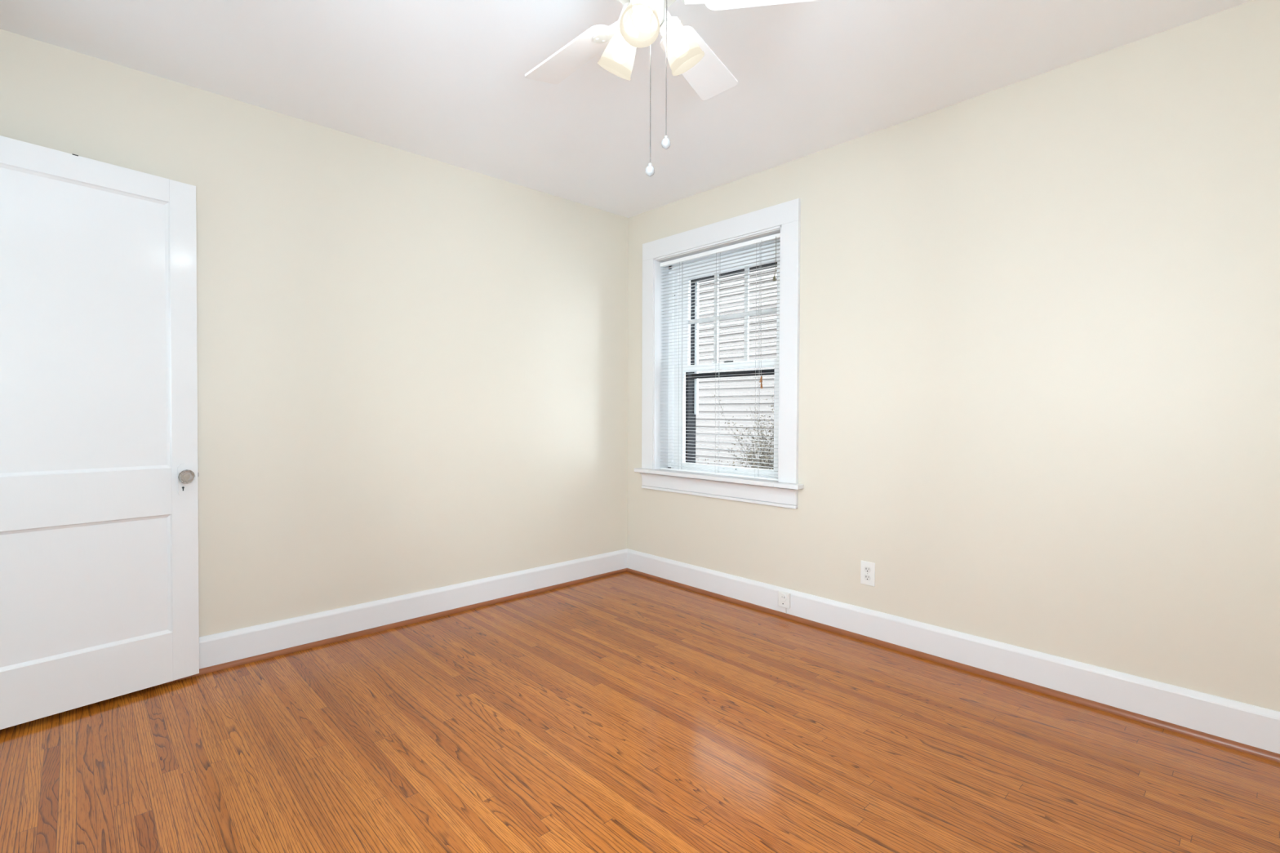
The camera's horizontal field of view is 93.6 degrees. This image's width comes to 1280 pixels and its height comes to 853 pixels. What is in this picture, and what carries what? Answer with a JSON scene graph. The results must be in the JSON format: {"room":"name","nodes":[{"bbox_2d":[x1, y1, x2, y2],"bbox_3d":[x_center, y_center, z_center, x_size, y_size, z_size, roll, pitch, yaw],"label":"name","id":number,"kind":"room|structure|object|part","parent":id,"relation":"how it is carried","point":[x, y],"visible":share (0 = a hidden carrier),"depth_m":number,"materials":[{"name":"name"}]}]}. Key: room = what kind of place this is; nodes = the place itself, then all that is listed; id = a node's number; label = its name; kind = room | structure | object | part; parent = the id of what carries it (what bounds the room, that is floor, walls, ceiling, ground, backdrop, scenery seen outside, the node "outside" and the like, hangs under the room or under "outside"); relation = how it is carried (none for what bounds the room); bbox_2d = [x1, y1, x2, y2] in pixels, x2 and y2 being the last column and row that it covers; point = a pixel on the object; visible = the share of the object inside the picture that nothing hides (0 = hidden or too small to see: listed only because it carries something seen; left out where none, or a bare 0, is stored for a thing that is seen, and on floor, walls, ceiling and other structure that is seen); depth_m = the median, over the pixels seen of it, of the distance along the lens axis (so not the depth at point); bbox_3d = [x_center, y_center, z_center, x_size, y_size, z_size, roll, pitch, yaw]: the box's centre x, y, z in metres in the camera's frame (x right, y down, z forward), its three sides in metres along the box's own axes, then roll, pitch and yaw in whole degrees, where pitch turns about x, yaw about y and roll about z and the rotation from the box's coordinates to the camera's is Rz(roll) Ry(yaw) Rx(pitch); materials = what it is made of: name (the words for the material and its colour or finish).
{"room":"empty bedroom","nodes":[
{"label":"empty bedroom","id":0,"kind":"room"},
{"bbox_2d":[0,28,627,636],"bbox_3d":[-1.313,-0.123,3.171,3.740,2.600,0.200,-1,2,-43],"label":"wall","id":1,"kind":"structure","parent":0,"point":[412,368],"depth_m":2.98,"materials":[{"name":"beige paint"}]},
{"bbox_2d":[0,135,199,729],"bbox_3d":[-2.038,0.024,2.157,0.098,2.005,0.776,1,1,37],"label":"door","id":2,"kind":"structure","parent":1,"relation":"in","point":[99,474],"depth_m":2.22,"materials":[{"name":"white paint"}]},
{"bbox_3d":[-1.849,0.216,2.430,0.004,0.130,0.034,1,2,37],"label":"escutcheon plate","id":3,"kind":"part","parent":2,"relation":"part of","materials":[{"name":"white paint"}]},
{"bbox_3d":[-1.812,0.201,2.402,0.032,0.057,0.057,1,1,37],"label":"glass knob","id":4,"kind":"part","parent":2,"relation":"part of","materials":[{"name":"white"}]},
{"bbox_2d":[157,568,626,685],"bbox_3d":[-1.247,1.020,3.089,3.191,0.020,0.017,-1,2,-43],"label":"trim","id":5,"kind":"structure","parent":1,"relation":"attached to","point":[301,647],"depth_m":3.04,"materials":[{"name":"brown wood"}]},
{"bbox_2d":[199,548,626,669],"bbox_3d":[-1.270,0.955,3.090,3.260,0.150,0.019,-1,2,-43],"label":"baseboard","id":6,"kind":"structure","parent":1,"relation":"attached to","point":[215,649],"depth_m":3.06,"materials":[{"name":"white paint"}]},
{"bbox_2d":[0,0,1252,217],"bbox_3d":[0.040,-1.459,1.703,3.740,0.150,4.140,-1,2,-43],"label":"ceiling","id":7,"kind":"structure","parent":0,"point":[444,81],"depth_m":2.33,"materials":[{"name":"white paint"}]},
{"bbox_2d":[524,0,817,176],"bbox_3d":[-0.001,-1.026,1.649,1.030,0.711,0.986,-1,2,-43],"label":"ceiling fan","id":8,"kind":"object","parent":7,"relation":"hanging from","point":[638,24],"visible":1,"depth_m":1.66,"materials":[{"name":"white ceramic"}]},
{"bbox_3d":[-0.206,-1.154,1.873,0.133,0.031,0.373,-1,2,-43],"label":"blade","id":9,"kind":"part","parent":8,"relation":"part of","materials":[{"name":"white wood"}]},
{"bbox_3d":[-0.061,-1.048,1.688,0.101,0.136,0.124,-1,2,-43],"label":"lamp shade","id":10,"kind":"part","parent":8,"relation":"part of","materials":[{"name":"white glass"}]},
{"bbox_3d":[0.004,-1.043,1.517,0.117,0.136,0.108,-1,2,-43],"label":"lamp shade","id":11,"kind":"part","parent":8,"relation":"part of","materials":[{"name":"white glass"}]},
{"bbox_3d":[0.013,-1.109,1.560,0.068,0.069,0.066,-1,2,-43],"label":"lamp arm","id":12,"kind":"part","parent":8,"relation":"part of","materials":[{"name":"white metal"}]},
{"bbox_3d":[0.027,-0.685,1.604,0.025,0.034,0.025,-1,2,-43],"label":"pull knob","id":13,"kind":"part","parent":8,"relation":"part of","materials":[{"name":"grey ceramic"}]},
{"bbox_3d":[0.028,-0.895,1.599,0.003,0.376,0.003,-1,2,-43],"label":"pull chain","id":14,"kind":"part","parent":8,"relation":"part of","materials":[{"name":"silver metal"}]},
{"bbox_3d":[0.070,-0.961,1.597,0.003,0.369,0.003,-1,2,-43],"label":"pull chain","id":15,"kind":"part","parent":8,"relation":"part of","materials":[{"name":"silver metal"}]},
{"bbox_3d":[0.069,-0.757,1.602,0.025,0.034,0.025,-1,2,-43],"label":"pull knob","id":16,"kind":"part","parent":8,"relation":"part of","materials":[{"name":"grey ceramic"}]},
{"bbox_3d":[0.079,-1.111,1.643,0.064,0.069,0.067,1,2,29],"label":"lamp arm","id":17,"kind":"part","parent":8,"relation":"part of","materials":[{"name":"white metal"}]},
{"bbox_3d":[0.122,-1.046,1.655,0.122,0.136,0.100,-1,2,-43],"label":"lamp shade","id":18,"kind":"part","parent":8,"relation":"part of","materials":[{"name":"white glass"}]},
{"bbox_3d":[0.187,-1.154,1.915,0.133,0.031,0.372,1,2,30],"label":"blade","id":19,"kind":"part","parent":8,"relation":"part of","materials":[{"name":"white wood"}]},
{"bbox_3d":[0.351,-1.145,1.554,0.372,0.031,0.133,0,1,12],"label":"blade","id":20,"kind":"part","parent":8,"relation":"part of","materials":[{"name":"white wood"}]},
{"bbox_2d":[0,572,1279,852],"bbox_3d":[-0.001,1.144,1.597,3.460,0.150,3.940,-1,2,-43],"label":"floor","id":21,"kind":"structure","parent":0,"point":[625,712],"depth_m":1.95,"materials":[{"name":"brown wood"}]},
{"bbox_2d":[627,0,1279,711],"bbox_3d":[1.365,-0.107,2.848,0.280,2.600,3.940,-1,2,-43],"label":"wall","id":22,"kind":"structure","parent":0,"point":[1039,331],"depth_m":2.37,"materials":[{"name":"beige paint"}]},
{"bbox_2d":[634,198,804,508],"bbox_3d":[0.517,-0.394,3.699,0.341,1.639,1.264,-1,2,-43],"label":"window","id":23,"kind":"structure","parent":22,"relation":"in","point":[784,218],"depth_m":3.71,"materials":[{"name":"white paint"}]},
{"bbox_3d":[0.409,0.342,3.618,0.032,0.044,1.194,-1,2,-43],"label":"cove moulding","id":24,"kind":"part","parent":23,"relation":"part of","materials":[{"name":"white paint"}]},
{"bbox_2d":[659,232,780,480],"bbox_3d":[0.460,-0.390,3.645,0.043,1.364,0.950,-1,2,-43],"label":"blind","id":25,"kind":"object","parent":23,"relation":"attached to","point":[775,237],"visible":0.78,"depth_m":3.60,"materials":[{"name":"white plastic"}]},
{"bbox_3d":[0.260,-0.388,3.869,0.028,1.335,0.001,-1,2,-43],"label":"ladder cord","id":26,"kind":"part","parent":25,"relation":"part of","materials":[{"name":"white fabric"}]},
{"bbox_3d":[0.272,-0.387,3.856,0.001,1.335,0.001,-1,2,-43],"label":"lift cord","id":27,"kind":"part","parent":25,"relation":"part of","materials":[{"name":"white fabric"}]},
{"bbox_3d":[0.469,-0.382,3.647,0.028,1.335,0.001,-1,2,-43],"label":"ladder cord","id":28,"kind":"part","parent":25,"relation":"part of","materials":[{"name":"white fabric"}]},
{"bbox_3d":[0.463,0.287,3.667,0.023,0.009,0.942,-1,2,-43],"label":"rail","id":29,"kind":"part","parent":25,"relation":"part of","materials":[{"name":"white plastic"}]},
{"bbox_3d":[0.481,-0.381,3.634,0.001,1.335,0.001,-1,2,-43],"label":"lift cord","id":30,"kind":"part","parent":25,"relation":"part of","materials":[{"name":"white fabric"}]},
{"bbox_3d":[0.669,-0.376,3.434,0.028,1.335,0.001,-1,2,-43],"label":"ladder cord","id":31,"kind":"part","parent":25,"relation":"part of","materials":[{"name":"white fabric"}]},
{"bbox_3d":[0.681,-0.376,3.421,0.001,1.335,0.001,-1,2,-43],"label":"lift cord","id":32,"kind":"part","parent":25,"relation":"part of","materials":[{"name":"white fabric"}]},
{"bbox_3d":[0.683,-0.666,3.383,0.002,0.763,0.006,-1,2,-43],"label":"pull cord","id":33,"kind":"part","parent":25,"relation":"part of","materials":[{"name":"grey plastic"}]},
{"bbox_3d":[0.745,-0.936,3.311,0.003,0.219,0.012,-1,2,-43],"label":"tilt cord","id":34,"kind":"part","parent":25,"relation":"part of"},
{"bbox_3d":[0.559,-0.393,3.738,0.108,1.380,0.960,-1,2,-43],"label":"frame","id":35,"kind":"part","parent":23,"relation":"part of","materials":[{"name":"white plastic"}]},
{"bbox_3d":[0.537,-0.057,3.727,0.030,0.677,0.836,-1,2,-43],"label":"sash","id":36,"kind":"part","parent":23,"relation":"part of","materials":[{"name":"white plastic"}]},
{"bbox_3d":[0.564,-0.692,3.735,0.028,0.671,0.836,-1,2,-43],"label":"sash","id":37,"kind":"part","parent":23,"relation":"part of","materials":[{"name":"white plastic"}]},
{"bbox_3d":[0.612,-0.386,3.789,0.079,1.402,0.966,-1,2,-43],"label":"storm frame","id":38,"kind":"part","parent":23,"relation":"part of","materials":[{"name":"metal"}]},
{"bbox_2d":[777,591,790,613],"bbox_3d":[0.778,0.953,3.246,0.023,0.116,0.069,-1,2,-43],"label":"baseboard outlet","id":39,"kind":"object","parent":22,"relation":"attached to","point":[784,597],"visible":1,"depth_m":3.24,"materials":[{"name":"white plastic"}]},
{"bbox_2d":[779,593,786,601],"bbox_3d":[0.772,0.923,3.239,0.004,0.043,0.043,-1,2,-43],"label":"receptacle","id":40,"kind":"object","parent":39,"relation":"attached to","point":[783,597],"depth_m":3.24,"materials":[{"name":"grey plastic"}]},
{"bbox_2d":[860,560,875,586],"bbox_3d":[1.109,0.716,2.927,0.008,0.114,0.071,-1,2,-43],"label":"wall outlet","id":41,"kind":"object","parent":22,"relation":"attached to","point":[867,569],"visible":1,"depth_m":2.92,"materials":[{"name":"white plastic"}]},
{"bbox_2d":[863,574,871,581],"bbox_3d":[1.107,0.736,2.926,0.002,0.028,0.034,-1,2,-43],"label":"receptacle","id":42,"kind":"object","parent":41,"relation":"attached to","point":[866,577],"depth_m":2.92,"materials":[{"name":"grey plastic"}]},
{"bbox_2d":[864,566,871,573],"bbox_3d":[1.108,0.697,2.925,0.002,0.028,0.034,-1,2,-43],"label":"receptacle","id":43,"kind":"object","parent":41,"relation":"attached to","point":[867,569],"depth_m":2.92,"materials":[{"name":"grey plastic"}]},
{"bbox_2d":[626,548,1279,754],"bbox_3d":[1.185,0.967,2.844,0.019,0.150,3.740,-1,2,-43],"label":"baseboard","id":44,"kind":"structure","parent":22,"relation":"attached to","point":[1251,725],"depth_m":2.46,"materials":[{"name":"white paint"}]},
{"bbox_2d":[626,568,1279,762],"bbox_3d":[1.161,1.032,2.845,0.017,0.020,3.671,-1,2,-43],"label":"trim","id":45,"kind":"structure","parent":22,"relation":"attached to","point":[1241,747],"depth_m":2.46,"materials":[{"name":"brown wood"}]},
{"label":"outside","id":46,"kind":"structure","parent":0,"visible":0},
{"bbox_3d":[-0.543,1.755,1.062,23.000,0.150,28.000,-1,2,-43],"label":"ground","id":47,"kind":"structure","parent":46,"visible":0},
{"bbox_2d":[695,266,777,467],"bbox_3d":[2.201,-0.968,9.747,4.150,4.906,12.200,-1,2,-43],"label":"neighbouring house","id":48,"kind":"structure","parent":47,"relation":"on","point":[708,396],"depth_m":7.85,"materials":[{"name":"grey"}]},
{"bbox_2d":[714,395,773,469],"bbox_3d":[1.428,0.550,5.696,1.797,2.056,1.812,1,2,38],"label":"shrub","id":49,"kind":"object","parent":47,"relation":"on","point":[761,443],"visible":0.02,"depth_m":5.74,"materials":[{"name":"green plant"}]}
]}

